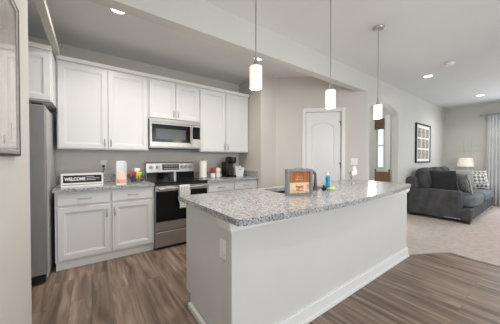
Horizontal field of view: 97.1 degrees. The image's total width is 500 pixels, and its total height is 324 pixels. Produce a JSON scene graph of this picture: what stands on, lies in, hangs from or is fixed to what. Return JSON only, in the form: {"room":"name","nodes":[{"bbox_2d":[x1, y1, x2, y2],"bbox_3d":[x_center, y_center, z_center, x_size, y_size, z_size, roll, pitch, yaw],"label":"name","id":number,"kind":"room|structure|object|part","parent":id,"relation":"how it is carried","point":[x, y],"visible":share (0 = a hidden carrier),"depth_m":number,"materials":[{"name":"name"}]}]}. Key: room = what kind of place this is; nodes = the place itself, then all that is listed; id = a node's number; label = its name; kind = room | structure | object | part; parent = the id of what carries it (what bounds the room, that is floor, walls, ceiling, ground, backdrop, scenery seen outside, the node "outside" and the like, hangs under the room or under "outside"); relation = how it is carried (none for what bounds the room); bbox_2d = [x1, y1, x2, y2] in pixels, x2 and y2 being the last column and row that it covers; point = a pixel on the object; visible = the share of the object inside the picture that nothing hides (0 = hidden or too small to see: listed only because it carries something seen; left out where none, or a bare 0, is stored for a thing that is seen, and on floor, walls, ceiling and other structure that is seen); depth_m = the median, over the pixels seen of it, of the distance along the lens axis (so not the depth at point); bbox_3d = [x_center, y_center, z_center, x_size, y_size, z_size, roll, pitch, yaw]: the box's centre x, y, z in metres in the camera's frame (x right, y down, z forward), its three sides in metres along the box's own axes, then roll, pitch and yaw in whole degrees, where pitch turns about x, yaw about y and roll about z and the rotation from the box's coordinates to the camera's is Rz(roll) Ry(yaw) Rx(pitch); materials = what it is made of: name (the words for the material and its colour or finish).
{"room":"kitchen","nodes":[
{"label":"kitchen","id":0,"kind":"room"},
{"bbox_2d":[0,0,31,323],"bbox_3d":[-0.242,-0.116,-1.144,1.110,2.740,5.430,-1,1,-36],"label":"wall","id":1,"kind":"structure","parent":0,"point":[15,225],"depth_m":1.17,"materials":[{"name":"paint"}]},
{"bbox_2d":[0,0,20,155],"bbox_3d":[-0.920,-0.395,0.758,0.020,0.741,0.893,-1,1,-36],"label":"framed print","id":2,"kind":"object","parent":1,"relation":"attached to","point":[10,126],"visible":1,"depth_m":1.02,"materials":[{"name":"grey metal"}]},
{"bbox_2d":[28,36,238,185],"bbox_3d":[-1.782,-0.177,3.448,3.990,2.740,0.120,-1,1,-36],"label":"wall","id":3,"kind":"structure","parent":0,"point":[67,161],"depth_m":3.31,"materials":[{"name":"paint"}]},
{"bbox_2d":[28,47,56,111],"bbox_3d":[-2.653,-0.897,2.293,0.957,0.530,0.712,-1,1,-36],"label":"upper cabinet","id":4,"kind":"object","parent":3,"relation":"attached to","point":[41,63],"visible":0.57,"depth_m":2.27,"materials":[{"name":"white wood"}]},
{"bbox_3d":[-2.282,-0.886,2.176,0.469,0.488,0.020,-1,1,-36],"label":"door","id":5,"kind":"part","parent":4,"relation":"part of","materials":[{"name":"white wood"}]},
{"bbox_2d":[56,59,147,150],"bbox_3d":[-1.955,-0.689,3.004,0.998,1.055,0.382,-1,1,-36],"label":"upper cabinet","id":6,"kind":"object","parent":3,"relation":"attached to","point":[101,109],"visible":1,"depth_m":2.84,"materials":[{"name":"white wood"}]},
{"bbox_3d":[-2.066,-0.676,2.742,0.487,1.013,0.020,-1,1,-36],"label":"door","id":7,"kind":"part","parent":6,"relation":"part of","materials":[{"name":"white wood"}]},
{"bbox_3d":[-1.666,-0.680,3.030,0.475,1.013,0.020,-1,1,-36],"label":"door","id":8,"kind":"part","parent":6,"relation":"part of","materials":[{"name":"white wood"}]},
{"bbox_2d":[28,41,249,96],"bbox_3d":[-1.528,-1.214,3.096,3.727,0.080,0.705,-1,1,-36],"label":"crown molding","id":9,"kind":"structure","parent":6,"relation":"attached to","point":[65,58],"depth_m":2.99,"materials":[{"name":"white wood"}]},
{"bbox_2d":[59,173,144,183],"bbox_3d":[-2.063,0.232,3.162,1.023,0.102,0.020,-1,1,-36],"label":"backsplash","id":10,"kind":"structure","parent":3,"relation":"attached to","point":[111,177],"depth_m":3.19,"materials":[{"name":"stone"}]},
{"bbox_2d":[100,160,106,167],"bbox_3d":[-2.088,0.032,3.146,0.074,0.120,0.009,-1,1,-36],"label":"wall outlet","id":11,"kind":"object","parent":3,"relation":"attached to","point":[102,162],"visible":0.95,"depth_m":3.14,"materials":[{"name":"white plastic"}]},
{"bbox_2d":[148,78,198,121],"bbox_3d":[-1.234,-0.933,3.521,0.774,0.580,0.382,-1,1,-36],"label":"upper cabinet","id":12,"kind":"object","parent":3,"relation":"attached to","point":[166,100],"visible":0.98,"depth_m":3.37,"materials":[{"name":"white wood"}]},
{"bbox_3d":[-1.302,-0.921,3.290,0.369,0.538,0.020,-1,1,-36],"label":"door","id":13,"kind":"part","parent":12,"relation":"part of","materials":[{"name":"white wood"}]},
{"bbox_2d":[148,117,200,149],"bbox_3d":[-1.210,-0.422,3.495,0.770,0.435,0.447,-1,1,-36],"label":"microwave","id":14,"kind":"object","parent":12,"relation":"attached to","point":[169,134],"visible":0.98,"depth_m":3.33,"materials":[{"name":"metal"}]},
{"bbox_3d":[-1.185,-0.401,3.332,0.620,0.357,0.039,-1,1,-36],"label":"door","id":15,"kind":"part","parent":14,"relation":"part of","materials":[{"name":"silver metal"}]},
{"bbox_3d":[-0.872,-0.404,3.559,0.147,0.357,0.039,-1,1,-36],"label":"control panel","id":16,"kind":"part","parent":14,"relation":"part of","materials":[{"name":"silver metal"}]},
{"bbox_3d":[-0.993,-0.924,3.513,0.369,0.538,0.020,-1,1,-36],"label":"door","id":17,"kind":"part","parent":12,"relation":"part of","materials":[{"name":"white wood"}]},
{"bbox_2d":[194,171,221,176],"bbox_3d":[-0.623,0.218,4.201,0.991,0.102,0.020,-1,1,-36],"label":"backsplash","id":18,"kind":"structure","parent":3,"relation":"attached to","point":[196,174],"depth_m":4.07,"materials":[{"name":"stone"}]},
{"bbox_2d":[192,88,247,152],"bbox_3d":[-0.517,-0.702,4.042,0.989,1.055,0.382,-1,1,-36],"label":"upper cabinet","id":19,"kind":"object","parent":3,"relation":"attached to","point":[223,117],"visible":1,"depth_m":3.88,"materials":[{"name":"white wood"}]},
{"bbox_3d":[-0.629,-0.690,3.779,0.474,1.013,0.020,-1,1,-36],"label":"door","id":20,"kind":"part","parent":19,"relation":"part of","materials":[{"name":"white wood"}]},
{"bbox_3d":[-0.233,-0.694,4.065,0.479,1.013,0.020,-1,1,-36],"label":"door","id":21,"kind":"part","parent":19,"relation":"part of","materials":[{"name":"white wood"}]},
{"bbox_2d":[239,74,275,187],"bbox_3d":[0.154,-0.189,4.328,0.420,2.740,0.720,-1,1,-36],"label":"wall","id":22,"kind":"structure","parent":0,"point":[260,157],"depth_m":4.04,"materials":[{"name":"paint"}]},
{"bbox_2d":[243,170,257,176],"bbox_3d":[-0.043,0.218,4.227,0.020,0.102,0.618,-1,1,-36],"label":"backsplash","id":23,"kind":"structure","parent":22,"relation":"attached to","point":[246,173],"depth_m":4.11,"materials":[{"name":"stone"}]},
{"bbox_2d":[28,0,499,108],"bbox_3d":[2.707,-1.585,2.551,10.400,0.100,8.400,-1,1,-36],"label":"ceiling","id":24,"kind":"structure","parent":0,"point":[417,38],"depth_m":2.77,"materials":[{"name":"paint"}]},
{"bbox_2d":[109,8,125,14],"bbox_3d":[-1.321,-1.526,2.207,0.170,0.008,0.170,-1,1,-36],"label":"recessed light","id":25,"kind":"object","parent":24,"relation":"in","point":[112,10],"visible":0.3,"depth_m":2.25,"materials":[{"name":"white plastic"}]},
{"bbox_2d":[250,0,261,89],"bbox_3d":[0.041,-1.020,1.552,0.124,1.003,0.124,-1,1,-36],"label":"pendant light","id":26,"kind":"object","parent":24,"relation":"hanging from","point":[255,69],"visible":1,"depth_m":1.53,"materials":[{"name":"white glass"}]},
{"bbox_3d":[0.041,-1.124,1.551,0.009,0.742,0.009,-1,1,-36],"label":"rod","id":27,"kind":"part","parent":26,"relation":"part of","materials":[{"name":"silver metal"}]},
{"bbox_3d":[0.041,-0.597,1.558,0.088,0.157,0.089,-1,1,-36],"label":"lamp shade","id":28,"kind":"part","parent":26,"relation":"part of","materials":[{"name":"white glass"}]},
{"bbox_2d":[325,0,335,108],"bbox_3d":[0.728,-1.009,1.993,0.124,1.035,0.124,-1,1,-36],"label":"pendant light","id":29,"kind":"object","parent":24,"relation":"hanging from","point":[330,94],"visible":1,"depth_m":1.98,"materials":[{"name":"white glass"}]},
{"bbox_3d":[0.728,-1.114,1.992,0.009,0.774,0.009,-1,1,-36],"label":"rod","id":30,"kind":"part","parent":29,"relation":"part of","materials":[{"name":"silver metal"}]},
{"bbox_3d":[0.728,-0.570,1.999,0.088,0.157,0.089,-1,1,-36],"label":"lamp shade","id":31,"kind":"part","parent":29,"relation":"part of","materials":[{"name":"white glass"}]},
{"bbox_2d":[372,24,384,118],"bbox_3d":[1.466,-1.016,2.526,0.124,1.035,0.124,-1,1,-36],"label":"pendant light","id":32,"kind":"object","parent":24,"relation":"hanging from","point":[377,108],"visible":1,"depth_m":2.51,"materials":[{"name":"white glass"}]},
{"bbox_3d":[1.466,-0.578,2.531,0.088,0.157,0.089,-1,1,-36],"label":"lamp shade","id":33,"kind":"part","parent":32,"relation":"part of","materials":[{"name":"white glass"}]},
{"bbox_3d":[1.466,-1.121,2.524,0.009,0.774,0.009,-1,1,-36],"label":"rod","id":34,"kind":"part","parent":32,"relation":"part of","materials":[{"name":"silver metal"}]},
{"bbox_2d":[422,74,433,77],"bbox_3d":[3.217,-1.549,3.987,0.170,0.008,0.170,-1,1,-36],"label":"recessed light","id":35,"kind":"object","parent":24,"relation":"in","point":[429,75],"visible":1,"depth_m":3.99,"materials":[{"name":"white plastic"}]},
{"bbox_2d":[444,61,455,66],"bbox_3d":[3.125,-1.526,3.448,0.140,0.040,0.140,-1,1,-36],"label":"smoke detector","id":36,"kind":"object","parent":24,"relation":"attached to","point":[451,63],"visible":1,"depth_m":3.42,"materials":[{"name":"white plastic"}]},
{"bbox_2d":[31,243,499,323],"bbox_3d":[2.707,1.254,2.588,10.400,0.100,8.400,-1,1,-36],"label":"floor","id":37,"kind":"structure","parent":0,"point":[147,287],"depth_m":2.02,"materials":[{"name":"brown wood"}]},
{"bbox_2d":[29,102,55,284],"bbox_3d":[-2.594,0.314,2.214,0.902,1.790,0.860,-1,1,-36],"label":"refrigerator","id":38,"kind":"object","parent":37,"relation":"on","point":[42,146],"visible":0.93,"depth_m":2.15,"materials":[{"name":"grey metal"}]},
{"bbox_3d":[-2.227,0.279,2.057,0.492,1.665,0.076,-1,1,-36],"label":"door","id":39,"kind":"part","parent":38,"relation":"part of","materials":[{"name":"metal"}]},
{"bbox_2d":[55,186,153,271],"bbox_3d":[-1.869,0.763,2.912,1.008,0.875,0.662,-1,1,-36],"label":"base cabinet","id":40,"kind":"object","parent":37,"relation":"on","point":[94,226],"visible":1,"depth_m":2.63,"materials":[{"name":"white wood"}]},
{"bbox_3d":[-1.896,0.418,2.533,0.481,0.125,0.020,-1,1,-36],"label":"drawer","id":41,"kind":"part","parent":40,"relation":"part of","materials":[{"name":"white wood"}]},
{"bbox_3d":[-1.896,0.793,2.538,0.481,0.575,0.020,-1,1,-36],"label":"door","id":42,"kind":"part","parent":40,"relation":"part of","materials":[{"name":"white wood"}]},
{"bbox_2d":[52,173,154,192],"bbox_3d":[-1.877,0.254,2.905,1.023,0.140,0.653,-1,1,-36],"label":"countertop","id":43,"kind":"structure","parent":40,"relation":"on","point":[109,181],"depth_m":2.77,"materials":[{"name":"stone"}]},
{"bbox_2d":[61,173,102,187],"bbox_3d":[-1.966,0.211,2.597,0.395,0.158,0.042,-1,1,-36],"label":"welcome sign","id":44,"kind":"object","parent":43,"relation":"on","point":[70,180],"visible":1,"depth_m":2.58,"materials":[{"name":"white wood"}]},
{"bbox_2d":[116,159,126,184],"bbox_3d":[-1.659,0.121,2.837,0.110,0.331,0.110,-1,1,-36],"label":"candle lantern","id":45,"kind":"object","parent":43,"relation":"on","point":[122,159],"visible":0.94,"depth_m":2.80,"materials":[{"name":"white plastic"}]},
{"bbox_2d":[117,172,124,183],"bbox_3d":[-1.659,0.204,2.838,0.084,0.140,0.084,-1,1,-36],"label":"pillar candle","id":46,"kind":"object","parent":45,"relation":"in","point":[120,175],"visible":1,"depth_m":2.81,"materials":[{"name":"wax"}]},
{"bbox_2d":[129,175,144,181],"bbox_3d":[-1.603,0.235,3.138,0.208,0.096,0.208,-1,1,-36],"label":"wire basket","id":47,"kind":"object","parent":43,"relation":"on","point":[129,175],"visible":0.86,"depth_m":3.09,"materials":[{"name":"black metal"}]},
{"bbox_2d":[136,171,141,178],"bbox_3d":[-1.567,0.185,3.108,0.084,0.107,0.025,-1,1,-36],"label":"snack packet","id":48,"kind":"object","parent":47,"relation":"in","point":[137,173],"visible":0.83,"depth_m":3.10,"materials":[{"name":"yellow plastic"}]},
{"bbox_3d":[-1.731,1.160,2.730,1.005,0.085,0.019,-1,1,-36],"label":"toe moulding","id":49,"kind":"part","parent":40,"relation":"part of","materials":[{"name":"white wood"}]},
{"bbox_3d":[-1.496,0.414,2.822,0.459,0.125,0.020,-1,1,-36],"label":"drawer","id":50,"kind":"part","parent":40,"relation":"part of","materials":[{"name":"white wood"}]},
{"bbox_3d":[-1.496,0.789,2.827,0.459,0.575,0.020,-1,1,-36],"label":"door","id":51,"kind":"part","parent":40,"relation":"part of","materials":[{"name":"white wood"}]},
{"bbox_2d":[145,162,207,249],"bbox_3d":[-1.127,0.601,3.401,0.761,1.185,0.700,-1,1,-36],"label":"range","id":52,"kind":"object","parent":37,"relation":"on","point":[169,218],"visible":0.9,"depth_m":3.12,"materials":[{"name":"metal"}]},
{"bbox_3d":[-1.284,0.214,3.613,0.753,0.107,0.012,-1,1,-36],"label":"panel","id":53,"kind":"part","parent":52,"relation":"part of","materials":[{"name":"black glass"}]},
{"bbox_2d":[169,172,172,180],"bbox_3d":[-1.160,0.207,3.224,0.052,0.130,0.052,-1,1,-36],"label":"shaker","id":54,"kind":"object","parent":52,"relation":"on","point":[170,173],"visible":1,"depth_m":3.20,"materials":[{"name":"black plastic"}]},
{"bbox_3d":[-0.970,1.050,3.189,0.755,0.193,0.033,-1,1,-36],"label":"storage drawer","id":55,"kind":"part","parent":52,"relation":"part of","materials":[{"name":"silver metal"}]},
{"bbox_3d":[-0.989,1.181,3.218,0.721,0.030,0.010,-1,1,-36],"label":"kick plate","id":56,"kind":"part","parent":52,"relation":"part of","materials":[{"name":"black plastic"}]},
{"bbox_2d":[147,177,207,183],"bbox_3d":[-1.125,0.280,3.394,0.761,0.016,0.585,-1,1,-36],"label":"cooktop","id":57,"kind":"object","parent":52,"relation":"in","point":[156,180],"depth_m":3.28,"materials":[{"name":"black glass"}]},
{"bbox_3d":[-0.970,0.631,3.183,0.755,0.606,0.033,-1,1,-36],"label":"oven door","id":58,"kind":"part","parent":52,"relation":"part of","materials":[{"name":"black glass"}]},
{"bbox_3d":[-0.941,0.359,3.140,0.681,0.029,0.065,-1,1,-36],"label":"handle","id":59,"kind":"part","parent":52,"relation":"part of","materials":[{"name":"silver metal"}]},
{"bbox_2d":[178,184,190,207],"bbox_3d":[-0.930,0.482,3.126,0.164,0.321,0.050,-1,1,-36],"label":"dish towel","id":60,"kind":"object","parent":52,"relation":"hanging from","point":[183,190],"visible":0.67,"depth_m":3.10,"materials":[{"name":"white fabric"}]},
{"bbox_2d":[207,179,256,192],"bbox_3d":[-0.435,0.749,3.948,0.991,0.875,0.662,-1,1,-36],"label":"base cabinet","id":61,"kind":"object","parent":37,"relation":"on","point":[212,187],"visible":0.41,"depth_m":3.67,"materials":[{"name":"white wood"}]},
{"bbox_3d":[-0.464,0.404,3.567,0.459,0.125,0.020,-1,1,-36],"label":"drawer","id":62,"kind":"part","parent":61,"relation":"part of","materials":[{"name":"white wood"}]},
{"bbox_2d":[194,170,258,182],"bbox_3d":[-0.438,0.240,3.945,0.991,0.140,0.653,-1,1,-36],"label":"countertop","id":63,"kind":"structure","parent":61,"relation":"on","point":[248,175],"depth_m":3.89,"materials":[{"name":"stone"}]},
{"bbox_2d":[199,161,206,178],"bbox_3d":[-0.796,0.107,3.744,0.140,0.335,0.140,-1,1,-36],"label":"paper towel holder","id":64,"kind":"object","parent":63,"relation":"on","point":[202,164],"visible":0.95,"depth_m":3.69,"materials":[{"name":"white paper"}]},
{"bbox_2d":[222,156,236,176],"bbox_3d":[-0.384,0.085,4.037,0.183,0.372,0.287,-1,1,-36],"label":"coffee maker","id":65,"kind":"object","parent":63,"relation":"on","point":[227,166],"visible":0.99,"depth_m":3.98,"materials":[{"name":"black plastic"}]},
{"bbox_3d":[-0.454,0.133,4.035,0.065,0.275,0.170,-1,1,-36],"label":"water tank","id":66,"kind":"part","parent":65,"relation":"part of","materials":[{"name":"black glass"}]},
{"bbox_2d":[233,167,243,176],"bbox_3d":[-0.224,0.187,4.157,0.196,0.165,0.142,-1,1,-36],"label":"tub","id":67,"kind":"object","parent":63,"relation":"on","point":[238,171],"visible":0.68,"depth_m":4.11,"materials":[{"name":"white plastic"}]},
{"bbox_3d":[-0.071,0.400,3.851,0.464,0.125,0.020,-1,1,-36],"label":"drawer","id":68,"kind":"part","parent":61,"relation":"part of","materials":[{"name":"white wood"}]},
{"bbox_2d":[186,188,409,323],"bbox_3d":[0.718,0.770,2.372,2.652,0.875,0.831,-1,1,-36],"label":"kitchen island","id":69,"kind":"object","parent":37,"relation":"on","point":[295,270],"visible":0.83,"depth_m":1.67,"materials":[{"name":"paint"}]},
{"bbox_2d":[220,238,225,260],"bbox_3d":[-0.169,0.540,1.372,0.006,0.120,0.080,-1,1,-36],"label":"outlet plate","id":70,"kind":"object","parent":69,"relation":"attached to","point":[222,240],"depth_m":1.36,"materials":[{"name":"white plastic"}]},
{"bbox_2d":[178,179,410,226],"bbox_3d":[0.791,0.313,2.342,2.780,0.038,1.005,-1,1,-36],"label":"island countertop","id":71,"kind":"structure","parent":69,"relation":"on","point":[246,207],"depth_m":1.77,"materials":[{"name":"stone"}]},
{"bbox_2d":[285,168,312,195],"bbox_3d":[0.437,0.175,1.977,0.245,0.246,0.060,0,1,-15],"label":"wooden sign","id":72,"kind":"object","parent":71,"relation":"on","point":[298,182],"visible":1,"depth_m":1.96,"materials":[{"name":"grey wood"}]},
{"bbox_2d":[306,168,317,190],"bbox_3d":[0.606,0.178,2.341,0.126,0.230,0.214,-1,1,-36],"label":"faucet","id":73,"kind":"object","parent":71,"relation":"on","point":[314,172],"visible":0.65,"depth_m":2.29,"materials":[{"name":"silver metal"}]},
{"bbox_2d":[325,172,329,188],"bbox_3d":[0.851,0.200,2.412,0.052,0.185,0.052,-1,1,-36],"label":"soap bottle","id":74,"kind":"object","parent":71,"relation":"on","point":[327,178],"visible":0.87,"depth_m":2.39,"materials":[{"name":"blue plastic"}]},
{"bbox_2d":[349,166,356,185],"bbox_3d":[1.231,0.170,2.650,0.137,0.238,0.056,0,1,-23],"label":"flower vase","id":75,"kind":"object","parent":71,"relation":"on","point":[354,172],"visible":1,"depth_m":2.64,"materials":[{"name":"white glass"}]},
{"bbox_3d":[0.753,1.149,2.329,2.652,0.118,0.711,-1,1,-36],"label":"baseboard","id":76,"kind":"part","parent":69,"relation":"part of","materials":[{"name":"white wood"}]},
{"bbox_3d":[0.910,0.368,2.102,2.644,0.062,0.169,-1,1,-36],"label":"cap moulding","id":77,"kind":"part","parent":69,"relation":"part of","materials":[{"name":"white wood"}]},
{"bbox_2d":[375,169,389,181],"bbox_3d":[3.367,0.676,5.771,0.405,0.973,0.400,-1,1,-36],"label":"wooden chair","id":78,"kind":"object","parent":37,"relation":"on","point":[379,176],"visible":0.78,"depth_m":5.86,"materials":[{"name":"brown wood"}]},
{"bbox_3d":[3.515,0.411,5.874,0.020,0.300,0.310,-1,1,-36],"label":"backrest","id":79,"kind":"part","parent":78,"relation":"part of","materials":[{"name":"brown wood"}]},
{"bbox_2d":[406,205,499,266],"bbox_3d":[5.266,1.195,2.878,5.490,0.012,5.455,-1,1,-36],"label":"floor","id":80,"kind":"structure","parent":37,"relation":"on","point":[479,241],"depth_m":3.50,"materials":[{"name":"beige carpet"}]},
{"bbox_2d":[407,166,492,224],"bbox_3d":[4.811,0.640,5.231,2.526,1.033,1.074,-1,1,-36],"label":"sofa","id":81,"kind":"object","parent":80,"relation":"on","point":[423,199],"visible":0.83,"depth_m":4.57,"materials":[{"name":"grey fabric"}]},
{"bbox_2d":[415,167,431,187],"bbox_3d":[4.059,0.411,5.083,0.707,0.571,0.314,-1,1,-36],"label":"cushion","id":82,"kind":"object","parent":81,"relation":"on","point":[423,176],"depth_m":4.87,"materials":[{"name":"grey fabric"}]},
{"bbox_3d":[3.846,0.840,4.627,0.240,0.555,0.880,-1,1,-36],"label":"arm","id":83,"kind":"part","parent":81,"relation":"part of","materials":[{"name":"grey fabric"}]},
{"bbox_2d":[430,167,441,170],"bbox_3d":[4.616,0.406,5.485,0.707,0.571,0.314,-1,1,-36],"label":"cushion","id":84,"kind":"object","parent":81,"relation":"on","point":[433,168],"depth_m":5.38,"materials":[{"name":"grey fabric"}]},
{"bbox_2d":[429,170,458,190],"bbox_3d":[4.166,0.416,4.741,0.480,0.465,0.178,0,1,16],"label":"throw pillow","id":85,"kind":"object","parent":81,"relation":"on","point":[447,180],"visible":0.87,"depth_m":4.70,"materials":[{"name":"black fabric"}]},
{"bbox_2d":[439,166,448,170],"bbox_3d":[5.173,0.401,5.887,0.707,0.571,0.314,-1,1,-36],"label":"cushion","id":86,"kind":"object","parent":81,"relation":"on","point":[444,168],"depth_m":5.75,"materials":[{"name":"grey fabric"}]},
{"bbox_2d":[449,169,476,189],"bbox_3d":[5.117,0.418,5.304,0.500,0.478,0.196,0,1,7],"label":"throw pillow","id":87,"kind":"object","parent":81,"relation":"on","point":[469,172],"visible":0.32,"depth_m":5.28,"materials":[{"name":"grey fabric"}]},
{"bbox_2d":[456,173,472,194],"bbox_3d":[4.501,0.452,4.638,0.149,0.412,0.420,0,1,19],"label":"throw pillow","id":88,"kind":"object","parent":81,"relation":"on","point":[463,180],"visible":0.98,"depth_m":4.54,"materials":[{"name":"grey fabric"}]},
{"bbox_2d":[463,192,483,206],"bbox_3d":[4.489,0.780,4.812,1.032,0.230,0.770,-1,1,-36],"label":"seat cushion","id":89,"kind":"object","parent":81,"relation":"on","point":[477,199],"depth_m":4.35,"materials":[{"name":"grey fabric"}]},
{"bbox_2d":[458,188,491,200],"bbox_3d":[5.316,0.772,5.409,1.032,0.230,0.770,-1,1,-36],"label":"seat cushion","id":90,"kind":"object","parent":81,"relation":"on","point":[487,193],"depth_m":5.08,"materials":[{"name":"grey fabric"}]},
{"bbox_2d":[472,171,489,188],"bbox_3d":[5.554,0.427,5.399,0.440,0.420,0.191,0,1,16],"label":"throw pillow","id":91,"kind":"object","parent":81,"relation":"on","point":[480,177],"visible":0.71,"depth_m":5.33,"materials":[{"name":"fabric"}]},
{"bbox_3d":[5.989,0.849,6.186,0.420,0.590,0.500,-1,1,-36],"label":"end table","id":92,"kind":"object","parent":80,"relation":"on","visible":0},
{"bbox_2d":[457,157,473,169],"bbox_3d":[6.014,0.209,6.159,0.350,0.690,0.350,-1,1,-36],"label":"table lamp","id":93,"kind":"object","parent":92,"relation":"on","point":[465,162],"visible":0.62,"depth_m":6.04,"materials":[{"name":"white fabric"}]},
{"bbox_3d":[6.014,0.006,6.157,0.350,0.235,0.350,-1,1,-36],"label":"lamp shade","id":94,"kind":"part","parent":93,"relation":"part of","materials":[{"name":"fabric"}]},
{"bbox_2d":[87,0,444,183],"bbox_3d":[2.213,-0.186,4.099,9.250,2.740,0.120,-1,1,-36],"label":"wall","id":95,"kind":"structure","parent":0,"point":[201,19],"depth_m":2.97,"materials":[{"name":"paint"}]},
{"bbox_2d":[34,0,59,55],"bbox_3d":[-1.847,-1.251,2.018,0.057,0.055,1.280,-1,1,-36],"label":"trim","id":96,"kind":"structure","parent":95,"relation":"attached to","point":[41,5],"depth_m":1.96,"materials":[{"name":"paint"}]},
{"bbox_2d":[415,122,430,162],"bbox_3d":[4.354,-0.465,5.546,1.000,0.960,0.033,-1,1,-36],"label":"framed collage","id":97,"kind":"object","parent":95,"relation":"attached to","point":[422,131],"visible":1,"depth_m":5.51,"materials":[{"name":"black wood"}]},
{"bbox_2d":[425,150,428,158],"bbox_3d":[4.577,-0.194,5.706,0.225,0.225,0.003,-1,1,-36],"label":"print","id":98,"kind":"object","parent":97,"relation":"attached to","point":[426,151],"depth_m":5.70},
{"bbox_2d":[276,77,366,185],"bbox_3d":[1.278,-0.185,4.077,1.595,2.740,0.120,0,1,7],"label":"wall","id":99,"kind":"structure","parent":0,"point":[294,94],"depth_m":4.04,"materials":[{"name":"paint"}]},
{"bbox_2d":[306,112,340,182],"bbox_3d":[1.338,0.136,4.014,0.623,2.084,0.114,0,1,7],"label":"door","id":100,"kind":"structure","parent":99,"relation":"in","point":[323,129],"depth_m":4.02,"materials":[{"name":"white wood"}]},
{"bbox_3d":[1.334,-0.265,4.025,0.410,0.940,0.011,0,1,7],"label":"panel","id":101,"kind":"part","parent":100,"relation":"part of","materials":[{"name":"white wood"}]},
{"bbox_2d":[302,107,344,179],"bbox_3d":[1.331,0.103,4.004,0.754,2.165,0.018,0,1,7],"label":"trim","id":102,"kind":"structure","parent":99,"relation":"attached to","point":[304,110],"depth_m":3.98,"materials":[{"name":"white wood"}]},
{"bbox_2d":[351,158,357,164],"bbox_3d":[1.859,-0.009,3.939,0.115,0.120,0.010,0,1,7],"label":"light switch","id":103,"kind":"object","parent":99,"relation":"attached to","point":[354,161],"visible":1,"depth_m":3.94,"materials":[{"name":"white plastic"}]},
{"bbox_2d":[369,105,391,181],"bbox_3d":[3.389,-0.217,6.509,0.120,2.740,2.410,-1,1,-36],"label":"wall","id":104,"kind":"structure","parent":0,"point":[372,133],"depth_m":6.24,"materials":[{"name":"paint"}]},
{"bbox_2d":[374,119,383,129],"bbox_3d":[3.571,-1.042,6.093,0.046,0.280,0.280,-1,1,-36],"label":"window valance","id":105,"kind":"object","parent":104,"relation":"attached to","point":[379,123],"visible":0.99,"depth_m":6.08,"materials":[{"name":"brown fabric"}]},
{"bbox_2d":[376,129,383,169],"bbox_3d":[3.644,-0.458,6.154,0.060,1.370,0.200,-1,1,-36],"label":"window","id":106,"kind":"structure","parent":104,"relation":"in","point":[377,145],"depth_m":6.21,"materials":[{"name":"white glass"}]},
{"bbox_2d":[385,115,390,171],"bbox_3d":[3.708,-0.050,5.946,0.025,2.420,0.130,-1,1,-36],"label":"trim","id":107,"kind":"structure","parent":104,"relation":"attached to","point":[387,117],"depth_m":5.93,"materials":[{"name":"white wood"}]},
{"bbox_2d":[445,102,499,188],"bbox_3d":[7.550,-0.191,4.506,0.120,2.740,5.470,-1,1,-36],"label":"wall","id":108,"kind":"structure","parent":0,"point":[461,123],"depth_m":6.27,"materials":[{"name":"paint"}]},
{"bbox_3d":[7.040,-1.257,4.984,0.126,0.056,2.565,-1,1,-36],"label":"curtain rod","id":109,"kind":"object","parent":108,"relation":"attached to","visible":0},
{"bbox_2d":[486,114,499,205],"bbox_3d":[6.510,-0.051,5.671,0.060,2.370,0.622,-1,1,-36],"label":"curtain","id":110,"kind":"object","parent":109,"relation":"hanging from","point":[493,130],"visible":0.84,"depth_m":5.80,"materials":[{"name":"fabric"}]}
]}

